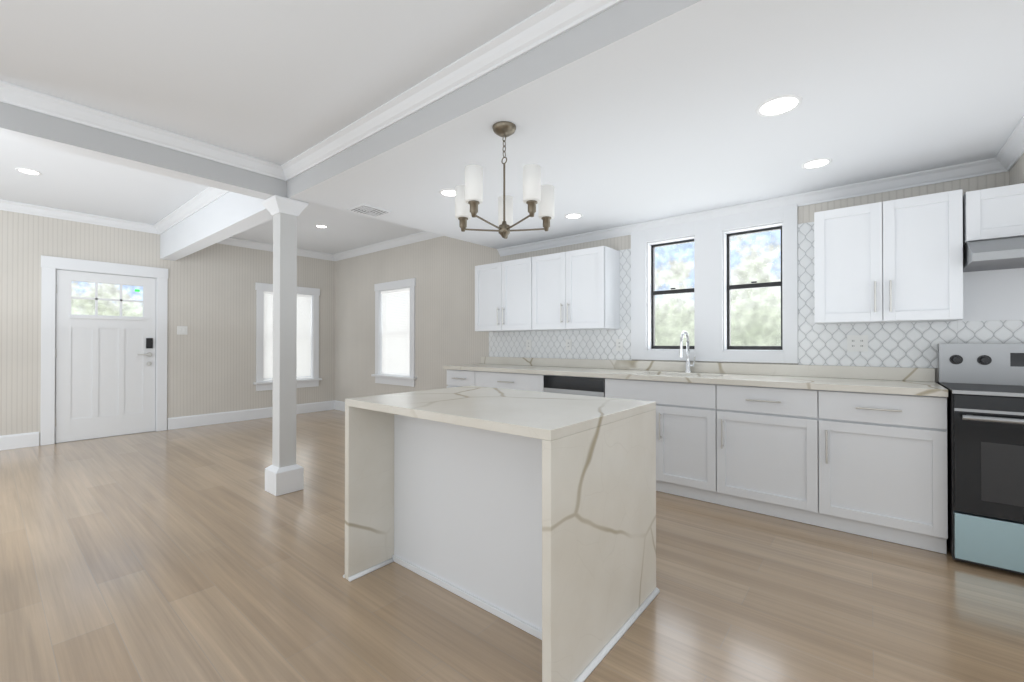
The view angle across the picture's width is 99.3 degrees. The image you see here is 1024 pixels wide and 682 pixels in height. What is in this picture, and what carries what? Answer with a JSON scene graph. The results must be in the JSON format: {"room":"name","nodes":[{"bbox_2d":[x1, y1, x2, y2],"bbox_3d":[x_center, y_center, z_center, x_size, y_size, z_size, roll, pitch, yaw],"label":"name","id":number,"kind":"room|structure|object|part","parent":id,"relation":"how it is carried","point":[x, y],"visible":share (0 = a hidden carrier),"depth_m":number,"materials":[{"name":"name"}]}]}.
{"room":"open-plan kitchen","nodes":[
{"label":"open-plan kitchen","id":0,"kind":"room"},
{"bbox_2d":[0,210,334,445],"bbox_3d":[-5.258,-0.226,5.244,0.150,2.840,6.800,0,0,39],"label":"wall","id":1,"kind":"structure","parent":0,"point":[211,361],"depth_m":6.01,"materials":[{"name":"beige paint"}]},
{"bbox_2d":[0,432,38,450],"bbox_3d":[-6.311,1.106,3.826,0.016,0.159,2.922,0,0,39],"label":"baseboard","id":2,"kind":"structure","parent":1,"relation":"attached to","point":[16,441],"depth_m":4.83,"materials":[{"name":"white wood"}]},
{"bbox_2d":[0,199,151,232],"bbox_3d":[-5.950,-1.481,4.228,0.082,0.100,4.038,0,0,39],"label":"crown molding","id":3,"kind":"structure","parent":1,"relation":"attached to","point":[5,205],"depth_m":5.14,"materials":[{"name":"white wood"}]},
{"bbox_2d":[40,255,167,445],"bbox_3d":[-5.064,0.110,5.458,0.173,2.170,1.166,0,0,39],"label":"door frame","id":4,"kind":"structure","parent":1,"relation":"attached to","point":[50,265],"depth_m":5.15,"materials":[{"name":"white wood"}]},
{"bbox_2d":[55,270,155,442],"bbox_3d":[-5.022,0.179,5.416,0.104,2.021,0.925,0,0,39],"label":"door","id":5,"kind":"structure","parent":1,"relation":"in","point":[105,376],"depth_m":5.39,"materials":[{"name":"white wood"}]},
{"bbox_2d":[177,326,186,334],"bbox_3d":[-4.537,-0.146,5.990,0.012,0.116,0.116,0,0,39],"label":"switch plate","id":6,"kind":"object","parent":1,"relation":"attached to","point":[181,330],"visible":1,"depth_m":5.99,"materials":[{"name":"white plastic"}]},
{"bbox_2d":[168,400,333,429],"bbox_3d":[-3.887,1.123,6.768,0.016,0.159,2.354,0,0,39],"label":"baseboard","id":7,"kind":"structure","parent":1,"relation":"attached to","point":[250,414],"depth_m":6.47,"materials":[{"name":"white wood"}]},
{"bbox_2d":[218,237,331,259],"bbox_3d":[-3.838,-1.466,6.791,0.082,0.100,2.100,0,0,39],"label":"crown molding","id":8,"kind":"structure","parent":1,"relation":"attached to","point":[229,241],"depth_m":6.76,"materials":[{"name":"white wood"}]},
{"bbox_2d":[253,282,321,390],"bbox_3d":[-3.670,-0.062,7.122,0.208,1.675,1.060,0,0,39],"label":"window","id":9,"kind":"structure","parent":1,"relation":"in","point":[260,383],"depth_m":7.14,"materials":[{"name":"white wood"}]},
{"bbox_3d":[-3.700,-0.072,7.146,0.065,1.407,0.762,0,0,39],"label":"window entry sash","id":10,"kind":"part","parent":9,"relation":"part of","materials":[{"name":"white glass"}]},
{"bbox_2d":[264,292,311,380],"bbox_3d":[-3.658,-0.073,7.112,0.034,1.401,0.754,0,0,39],"label":"window blind","id":11,"kind":"object","parent":9,"relation":"attached to","point":[303,353],"visible":0.5,"depth_m":7.25,"materials":[{"name":"white fabric"}]},
{"bbox_2d":[0,137,422,253],"bbox_3d":[-1.342,-1.604,2.025,10.300,0.120,6.800,0,0,39],"label":"ceiling","id":12,"kind":"structure","parent":0,"point":[72,182],"depth_m":4.61,"materials":[{"name":"white paint"}]},
{"bbox_2d":[16,168,41,174],"bbox_3d":[-4.367,-1.530,3.934,0.160,0.006,0.160,0,0,39],"label":"recessed light","id":13,"kind":"object","parent":12,"relation":"in","point":[28,171],"visible":1,"depth_m":3.93,"materials":[{"name":"white plastic"}]},
{"bbox_2d":[0,102,286,199],"bbox_3d":[-3.046,-1.329,1.937,0.160,0.429,4.200,0,0,39],"label":"beam","id":14,"kind":"structure","parent":12,"relation":"attached to","point":[20,124],"depth_m":2.67,"materials":[{"name":"white"}]},
{"bbox_2d":[160,192,272,260],"bbox_3d":[-3.235,-1.313,4.710,3.660,0.429,0.160,0,0,39],"label":"beam","id":15,"kind":"structure","parent":12,"relation":"attached to","point":[227,215],"depth_m":4.52,"materials":[{"name":"white"}]},
{"bbox_2d":[152,187,229,233],"bbox_3d":[-3.312,-1.479,4.616,3.480,0.100,0.082,0,0,39],"label":"crown molding","id":16,"kind":"structure","parent":15,"relation":"attached to","point":[208,195],"depth_m":4.85,"materials":[{"name":"white wood"}]},
{"bbox_2d":[315,225,327,227],"bbox_3d":[-2.527,-1.519,5.774,0.160,0.006,0.160,0,0,39],"label":"recessed light","id":17,"kind":"object","parent":12,"relation":"in","point":[321,226],"visible":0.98,"depth_m":5.77,"materials":[{"name":"white plastic"}]},
{"bbox_2d":[0,0,555,164],"bbox_3d":[-0.650,-1.451,-0.141,6.180,0.209,4.040,0,0,39],"label":"ceiling","id":18,"kind":"structure","parent":0,"point":[280,82],"depth_m":2.04,"materials":[{"name":"white paint"}]},
{"bbox_2d":[0,80,279,178],"bbox_3d":[-3.003,-1.293,1.806,0.070,0.085,3.870,0,0,39],"label":"crown molding","id":19,"kind":"structure","parent":18,"relation":"attached to","point":[12,94],"depth_m":2.62,"materials":[{"name":"white wood"}]},
{"bbox_2d":[280,0,623,180],"bbox_3d":[0.612,-1.295,1.390,6.178,0.085,0.070,0,0,39],"label":"crown molding","id":20,"kind":"structure","parent":18,"relation":"attached to","point":[556,18],"depth_m":2.09,"materials":[{"name":"white wood"}]},
{"bbox_2d":[0,409,1023,681],"bbox_3d":[-1.342,1.236,2.008,10.300,0.120,6.800,0,0,39],"label":"floor","id":21,"kind":"structure","parent":0,"point":[190,555],"depth_m":2.02,"materials":[{"name":"brown wood"}]},
{"bbox_2d":[261,195,308,495],"bbox_3d":[-1.808,0.039,3.462,0.256,2.288,0.256,0,0,39],"label":"column","id":22,"kind":"structure","parent":21,"relation":"on","point":[284,472],"depth_m":3.41,"materials":[{"name":"white paint"}]},
{"bbox_2d":[447,371,478,387],"bbox_3d":[-0.356,0.755,5.007,0.511,0.871,0.614,0,0,39],"label":"base cabinet","id":23,"kind":"object","parent":21,"relation":"on","point":[454,378],"depth_m":4.77,"materials":[{"name":"white wood"}]},
{"bbox_2d":[343,386,659,681],"bbox_3d":[-0.076,0.731,2.105,1.268,0.889,0.875,0,0,39],"label":"kitchen island","id":24,"kind":"object","parent":21,"relation":"on","point":[533,513],"visible":1,"depth_m":1.86,"materials":[{"name":"stone"}]},
{"bbox_2d":[479,371,542,391],"bbox_3d":[0.118,0.753,4.617,0.961,0.871,0.614,0,0,39],"label":"base cabinet","id":25,"kind":"object","parent":21,"relation":"on","point":[494,379],"depth_m":4.34,"materials":[{"name":"white wood"}]},
{"bbox_2d":[543,375,610,397],"bbox_3d":[0.732,0.750,4.111,0.752,0.871,0.614,0,0,39],"label":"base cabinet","id":26,"kind":"object","parent":21,"relation":"on","point":[564,384],"depth_m":3.85,"materials":[{"name":"black metal"}]},
{"bbox_2d":[611,379,726,505],"bbox_3d":[1.338,0.747,3.611,0.941,0.871,0.614,0,0,39],"label":"base cabinet","id":27,"kind":"object","parent":21,"relation":"on","point":[691,418],"depth_m":3.25,"materials":[{"name":"white wood"}]},
{"bbox_2d":[727,387,834,529],"bbox_3d":[1.886,0.744,3.160,0.722,0.871,0.614,0,0,39],"label":"base cabinet","id":28,"kind":"object","parent":21,"relation":"on","point":[779,438],"depth_m":2.87,"materials":[{"name":"white wood"}]},
{"bbox_2d":[831,391,947,553],"bbox_3d":[2.317,0.742,2.804,0.641,0.871,0.614,0,0,39],"label":"base cabinet","id":29,"kind":"object","parent":21,"relation":"on","point":[846,440],"depth_m":2.52,"materials":[{"name":"white wood"}]},
{"bbox_2d":[443,363,947,398],"bbox_3d":[0.990,0.292,3.888,4.065,0.040,0.634,0,0,39],"label":"countertop","id":30,"kind":"structure","parent":29,"relation":"on","point":[800,382],"depth_m":3.17,"materials":[{"name":"beige stone"}]},
{"bbox_2d":[679,331,694,370],"bbox_3d":[1.485,0.093,3.687,0.096,0.356,0.215,0,0,39],"label":"faucet","id":31,"kind":"object","parent":30,"relation":"on","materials":[{"name":"silver metal"}]},
{"bbox_2d":[937,344,1023,574],"bbox_3d":[2.816,0.595,2.290,0.768,1.164,0.723,0,0,39],"label":"range","id":32,"kind":"object","parent":21,"relation":"on","point":[983,384],"visible":0.96,"depth_m":2.25,"materials":[{"name":"grey metal"}]},
{"bbox_2d":[287,0,1023,248],"bbox_3d":[1.417,-1.327,2.367,6.180,0.429,2.460,0,0,39],"label":"ceiling","id":33,"kind":"structure","parent":0,"point":[626,112],"depth_m":2.16,"materials":[{"name":"white paint"}]},
{"bbox_2d":[347,204,391,217],"bbox_3d":[-1.204,-1.099,3.683,0.240,0.011,0.280,0,0,39],"label":"ceiling vent","id":34,"kind":"object","parent":33,"relation":"in","point":[371,211],"visible":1,"depth_m":3.66,"materials":[{"name":"white metal"}]},
{"bbox_2d":[439,189,454,196],"bbox_3d":[-0.462,-1.104,3.247,0.160,0.006,0.160,0,0,39],"label":"recessed light","id":35,"kind":"object","parent":33,"relation":"in","point":[448,192],"visible":0.79,"depth_m":3.23,"materials":[{"name":"white plastic"}]},
{"bbox_2d":[455,121,553,238],"bbox_3d":[-0.050,-0.823,2.246,0.533,0.579,0.517,0,0,39],"label":"chandelier","id":36,"kind":"object","parent":33,"relation":"hanging from","point":[468,197],"visible":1,"depth_m":2.24,"materials":[{"name":"white glass"}]},
{"bbox_2d":[565,213,582,218],"bbox_3d":[0.543,-1.100,3.837,0.160,0.006,0.160,0,0,39],"label":"recessed light","id":37,"kind":"object","parent":33,"relation":"in","point":[573,215],"visible":1,"depth_m":3.81,"materials":[{"name":"white plastic"}]},
{"bbox_2d":[756,94,802,116],"bbox_3d":[1.262,-1.110,2.060,0.190,0.006,0.190,0,0,39],"label":"recessed light","id":38,"kind":"object","parent":33,"relation":"in","point":[779,105],"visible":1,"depth_m":2.05,"materials":[{"name":"white plastic"}]},
{"bbox_2d":[801,158,831,168],"bbox_3d":[1.902,-1.107,2.718,0.160,0.006,0.160,0,0,39],"label":"recessed light","id":39,"kind":"object","parent":33,"relation":"in","point":[816,163],"visible":1,"depth_m":2.71,"materials":[{"name":"white plastic"}]},
{"bbox_2d":[1009,153,1023,184],"bbox_3d":[3.603,-0.998,1.756,2.029,0.234,0.619,0,0,39],"label":"wall","id":40,"kind":"structure","parent":33,"relation":"attached to","point":[1016,173],"depth_m":2.49,"materials":[{"name":"beige paint"}]},
{"bbox_2d":[1012,116,1023,143],"bbox_3d":[3.358,-1.077,1.512,2.096,0.080,0.066,0,0,39],"label":"crown molding","id":41,"kind":"structure","parent":33,"relation":"attached to","point":[1020,127],"depth_m":2.27,"materials":[{"name":"white wood"}]},
{"bbox_2d":[335,171,1008,401],"bbox_3d":[0.831,-0.230,4.535,10.150,2.840,0.150,0,0,39],"label":"wall","id":42,"kind":"structure","parent":0,"point":[441,269],"depth_m":6.03,"materials":[{"name":"beige paint"}]},
{"bbox_2d":[334,400,344,410],"bbox_3d":[-1.759,1.121,6.553,3.574,0.159,0.016,0,0,39],"label":"baseboard","id":43,"kind":"structure","parent":42,"relation":"attached to","point":[338,405],"depth_m":7.56,"materials":[{"name":"white wood"}]},
{"bbox_2d":[371,278,416,386],"bbox_3d":[-1.747,-0.120,6.619,1.060,1.565,0.208,0,0,39],"label":"window","id":44,"kind":"structure","parent":42,"relation":"in","point":[400,380],"depth_m":6.60,"materials":[{"name":"white wood"}]},
{"bbox_2d":[381,288,409,375],"bbox_3d":[-1.757,-0.131,6.607,0.754,1.291,0.034,0,0,39],"label":"window blind","id":45,"kind":"object","parent":44,"relation":"attached to","point":[395,354],"visible":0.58,"depth_m":6.61,"materials":[{"name":"white fabric"}]},
{"bbox_3d":[-1.723,-0.130,6.648,0.762,1.297,0.065,0,0,39],"label":"window dining sash","id":46,"kind":"part","parent":44,"relation":"part of","materials":[{"name":"white glass"}]},
{"bbox_2d":[475,257,534,334],"bbox_3d":[0.015,-0.492,4.892,0.889,0.760,0.331,0,0,39],"label":"upper cabinet","id":47,"kind":"object","parent":42,"relation":"attached to","point":[505,290],"depth_m":4.75,"materials":[{"name":"white wood"}]},
{"bbox_2d":[535,246,622,330],"bbox_3d":[0.606,-0.495,4.405,0.890,0.760,0.331,0,0,39],"label":"upper cabinet","id":48,"kind":"object","parent":42,"relation":"attached to","point":[582,289],"depth_m":4.21,"materials":[{"name":"white wood"}]},
{"bbox_2d":[329,158,1010,260],"bbox_3d":[-0.085,-1.271,5.144,7.968,0.510,0.082,0,0,39],"label":"crown molding","id":49,"kind":"structure","parent":42,"relation":"attached to","point":[981,167],"depth_m":3.45,"materials":[{"name":"white wood"}]},
{"bbox_2d":[481,355,934,382],"bbox_3d":[1.185,0.229,4.125,4.065,0.088,0.020,0,0,39],"label":"backsplash","id":50,"kind":"structure","parent":42,"relation":"attached to","point":[927,374],"depth_m":3.51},
{"bbox_2d":[631,204,797,363],"bbox_3d":[1.696,-0.435,3.786,1.340,1.218,0.142,0,0,39],"label":"window","id":51,"kind":"structure","parent":42,"relation":"in","point":[710,288],"depth_m":3.70,"materials":[{"name":"white wood"}]},
{"bbox_2d":[811,189,966,326],"bbox_3d":[2.452,-0.504,2.884,0.715,0.760,0.331,0,0,39],"label":"upper cabinet","id":52,"kind":"object","parent":42,"relation":"attached to","point":[892,263],"depth_m":2.74,"materials":[{"name":"white wood"}]},
{"bbox_2d":[967,183,1023,250],"bbox_3d":[2.906,-0.721,2.511,0.440,0.290,0.331,0,0,39],"label":"upper cabinet","id":53,"kind":"object","parent":42,"relation":"attached to","point":[995,216],"depth_m":2.44,"materials":[{"name":"white wood"}]},
{"bbox_2d":[958,218,1023,272],"bbox_3d":[2.977,-0.506,2.345,0.750,0.138,0.496,0,0,39],"label":"hood","id":54,"kind":"object","parent":53,"relation":"attached to","point":[1004,253],"depth_m":2.42,"materials":[{"name":"grey metal"}]},
{"bbox_2d":[992,128,1023,171],"bbox_3d":[2.769,-1.071,2.393,0.066,0.080,0.540,0,0,39],"label":"crown molding","id":55,"kind":"structure","parent":42,"relation":"attached to","point":[1009,154],"depth_m":2.50,"materials":[{"name":"white wood"}]},
{"label":"outside","id":56,"kind":"structure","parent":0,"visible":0},
{"bbox_2d":[71,230,780,345],"bbox_3d":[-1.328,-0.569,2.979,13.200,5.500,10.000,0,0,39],"label":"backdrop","id":57,"kind":"structure","parent":56,"point":[667,298],"depth_m":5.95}
]}

